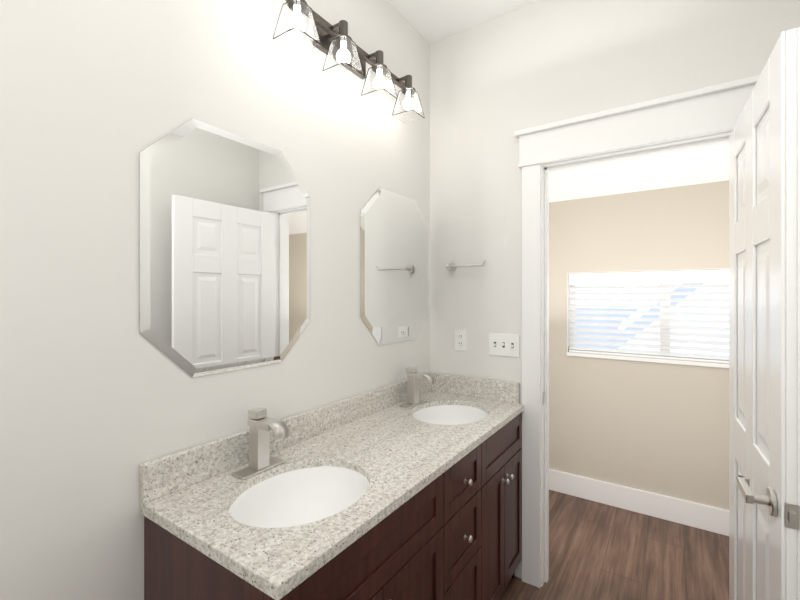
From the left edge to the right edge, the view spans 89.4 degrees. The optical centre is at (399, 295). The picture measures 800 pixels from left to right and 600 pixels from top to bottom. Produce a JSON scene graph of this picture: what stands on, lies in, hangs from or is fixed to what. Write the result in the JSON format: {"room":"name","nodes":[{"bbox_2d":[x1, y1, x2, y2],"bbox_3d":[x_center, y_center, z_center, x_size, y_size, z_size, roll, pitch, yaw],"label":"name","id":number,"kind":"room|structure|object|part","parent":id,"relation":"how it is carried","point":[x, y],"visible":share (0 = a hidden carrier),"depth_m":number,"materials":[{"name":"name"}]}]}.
{"room":"bathroom","nodes":[
{"label":"bathroom","id":0,"kind":"room"},
{"bbox_2d":[0,0,429,599],"bbox_3d":[-0.714,-0.010,1.109,0.128,2.860,3.240,0,0,34],"label":"wall","id":1,"kind":"structure","parent":0,"point":[102,398],"depth_m":1.12,"materials":[{"name":"paint"}]},
{"bbox_3d":[-0.510,-0.137,1.303,0.006,0.750,0.600,0,0,34],"label":"mirror","id":2,"kind":"part","parent":1,"relation":"part of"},
{"bbox_2d":[140,372,431,501],"bbox_3d":[-0.245,0.490,1.680,0.020,0.100,1.522,0,0,34],"label":"backsplash","id":3,"kind":"structure","parent":1,"relation":"attached to","point":[160,476],"depth_m":1.26,"materials":[{"name":"beige stone"}]},
{"bbox_2d":[272,0,424,123],"bbox_3d":[-0.178,-0.961,1.640,0.180,0.244,0.830,0,0,34],"label":"sconce","id":4,"kind":"object","parent":1,"relation":"attached to","point":[302,26],"visible":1,"depth_m":1.55,"materials":[{"name":"glass"}]},
{"bbox_3d":[-0.340,-0.898,1.339,0.112,0.118,0.112,0,0,34],"label":"lamp shade","id":5,"kind":"part","parent":4,"relation":"part of","materials":[{"name":"clear glass"}]},
{"bbox_3d":[-0.213,-0.898,1.527,0.112,0.118,0.112,0,0,34],"label":"lamp shade","id":6,"kind":"part","parent":4,"relation":"part of","materials":[{"name":"clear glass"}]},
{"bbox_3d":[-0.087,-0.898,1.715,0.112,0.118,0.112,0,0,34],"label":"lamp shade","id":7,"kind":"part","parent":4,"relation":"part of","materials":[{"name":"clear glass"}]},
{"bbox_3d":[0.040,-0.898,1.903,0.112,0.118,0.112,0,0,34],"label":"lamp shade","id":8,"kind":"part","parent":4,"relation":"part of","materials":[{"name":"clear glass"}]},
{"bbox_3d":[-0.007,-0.137,2.049,0.006,0.750,0.600,0,0,34],"label":"mirror","id":9,"kind":"part","parent":1,"relation":"part of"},
{"bbox_2d":[387,0,539,43],"bbox_3d":[-0.021,-1.470,0.641,1.800,0.060,3.240,0,0,34],"label":"ceiling","id":10,"kind":"structure","parent":0,"point":[431,21],"depth_m":2.06,"materials":[{"name":"paint"}]},
{"bbox_2d":[499,490,728,599],"bbox_3d":[0.372,1.450,1.010,3.440,0.060,4.290,0,0,34],"label":"floor","id":11,"kind":"structure","parent":0,"point":[599,551],"depth_m":2.18,"materials":[{"name":"wood"}]},
{"bbox_2d":[140,410,523,599],"bbox_3d":[-0.018,0.990,1.533,0.560,0.859,1.511,0,0,34],"label":"bathroom vanity","id":12,"kind":"object","parent":11,"relation":"on","point":[457,535],"depth_m":1.19,"materials":[{"name":"brown wood"}]},
{"bbox_2d":[140,390,523,589],"bbox_3d":[-0.027,0.555,1.533,0.545,0.030,1.522,0,0,34],"label":"countertop","id":13,"kind":"structure","parent":12,"relation":"on","point":[273,516],"depth_m":1.25,"materials":[{"name":"beige stone"}]},
{"bbox_2d":[231,407,288,479],"bbox_3d":[-0.408,0.448,1.240,0.138,0.185,0.156,0,0,34],"label":"faucet","id":14,"kind":"object","parent":13,"relation":"on","point":[261,465],"depth_m":1.24,"materials":[{"name":"silver metal"}]},
{"bbox_2d":[399,366,434,408],"bbox_3d":[0.096,0.448,1.986,0.138,0.185,0.156,0,0,34],"label":"faucet","id":15,"kind":"object","parent":13,"relation":"on","point":[413,401],"depth_m":1.99,"materials":[{"name":"silver metal"}]},
{"bbox_2d":[430,0,799,578],"bbox_3d":[0.851,-0.010,1.935,1.560,2.860,0.120,0,0,34],"label":"wall","id":16,"kind":"structure","parent":0,"point":[496,83],"depth_m":2.05,"materials":[{"name":"paint"}]},
{"bbox_2d":[455,329,466,350],"bbox_3d":[0.331,0.245,2.208,0.070,0.114,0.009,0,0,34],"label":"electrical outlet plate","id":17,"kind":"object","parent":16,"relation":"attached to","point":[460,340],"visible":1,"depth_m":2.20,"materials":[{"name":"white plastic"}]},
{"bbox_2d":[445,260,485,271],"bbox_3d":[0.351,-0.155,2.156,0.241,0.049,0.072,0,0,34],"label":"towel rail","id":18,"kind":"object","parent":16,"relation":"attached to","point":[451,267],"visible":1,"depth_m":2.16,"materials":[{"name":"silver metal"}]},
{"bbox_2d":[432,372,519,401],"bbox_3d":[0.389,0.490,2.158,0.497,0.100,0.020,0,0,34],"label":"backsplash","id":19,"kind":"structure","parent":16,"relation":"attached to","point":[503,391],"depth_m":2.13,"materials":[{"name":"beige stone"}]},
{"bbox_2d":[489,333,518,356],"bbox_3d":[0.528,0.255,2.068,0.159,0.114,0.018,0,0,34],"label":"switch plate","id":20,"kind":"object","parent":16,"relation":"attached to","point":[503,344],"visible":1,"depth_m":2.07,"materials":[{"name":"white plastic"}]},
{"bbox_2d":[514,75,759,587],"bbox_3d":[1.025,0.303,1.797,0.994,2.234,0.166,0,0,34],"label":"door frame","id":21,"kind":"structure","parent":16,"relation":"attached to","point":[713,109],"depth_m":1.96,"materials":[{"name":"white wood"}]},
{"bbox_2d":[729,27,799,599],"bbox_3d":[1.086,0.401,1.233,0.035,2.022,0.725,0,0,32],"label":"door","id":22,"kind":"structure","parent":16,"relation":"in","point":[767,219],"depth_m":1.00,"materials":[{"name":"white wood"}]},
{"bbox_2d":[738,118,768,599],"bbox_3d":[1.086,0.340,1.233,0.030,1.614,0.439,0,0,32],"label":"panel","id":23,"kind":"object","parent":22,"relation":"attached to","point":[763,362],"depth_m":1.12,"materials":[{"name":"white wood"}]},
{"bbox_2d":[736,475,777,515],"bbox_3d":[0.950,0.505,1.012,0.147,0.064,0.147,0,0,32],"label":"door lever","id":24,"kind":"object","parent":22,"relation":"attached to","point":[769,500],"visible":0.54,"depth_m":1.00,"materials":[{"name":"silver metal"}]},
{"bbox_2d":[785,503,798,529],"bbox_3d":[0.893,0.505,0.920,0.025,0.056,0.010,0,0,32],"label":"door latch plate","id":25,"kind":"object","parent":22,"relation":"attached to","point":[791,516],"visible":1,"depth_m":0.92,"materials":[{"name":"silver metal"}]},
{"bbox_2d":[549,180,728,509],"bbox_3d":[1.538,0.270,2.738,3.200,2.300,0.120,0,0,34],"label":"wall","id":26,"kind":"structure","parent":0,"point":[659,428],"depth_m":2.64,"materials":[{"name":"beige paint"}]},
{"bbox_2d":[549,469,728,535],"bbox_3d":[1.500,1.345,2.682,3.200,0.150,0.015,0,0,34],"label":"baseboard","id":27,"kind":"structure","parent":26,"relation":"attached to","point":[695,515],"depth_m":2.60,"materials":[{"name":"white wood"}]},
{"bbox_2d":[567,268,728,367],"bbox_3d":[1.704,0.135,2.600,1.172,0.591,0.113,0,0,34],"label":"window","id":28,"kind":"structure","parent":26,"relation":"in","point":[673,361],"depth_m":2.63,"materials":[{"name":"white plastic"}]},
{"bbox_2d":[569,269,728,362],"bbox_3d":[1.696,0.125,2.588,1.154,0.558,0.048,0,0,34],"label":"window blinds","id":29,"kind":"object","parent":28,"relation":"attached to","point":[689,276],"visible":0.69,"depth_m":2.62,"materials":[{"name":"white plastic"}]},
{"bbox_2d":[549,143,728,201],"bbox_3d":[1.244,-1.090,2.303,3.200,0.820,0.930,0,0,34],"label":"ceiling","id":30,"kind":"structure","parent":0,"point":[701,165],"depth_m":2.55,"materials":[{"name":"paint"}]},
{"label":"outside","id":31,"kind":"structure","parent":0,"visible":0},
{"bbox_2d":[576,284,659,307],"bbox_3d":[3.578,-0.830,5.584,8.000,5.500,0.020,0,0,34],"label":"sky","id":32,"kind":"structure","parent":31,"point":[618,296],"depth_m":5.87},
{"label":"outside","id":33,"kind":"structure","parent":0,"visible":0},
{"bbox_2d":[618,283,728,355],"bbox_3d":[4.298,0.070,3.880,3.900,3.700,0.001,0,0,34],"label":"siding","id":34,"kind":"object","parent":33,"point":[693,317],"depth_m":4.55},
{"bbox_2d":[576,283,703,348],"bbox_3d":[2.510,0.110,5.297,5.550,3.620,0.450,0,0,34],"label":"roof","id":35,"kind":"structure","parent":34,"relation":"on","point":[625,315],"depth_m":5.34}
]}

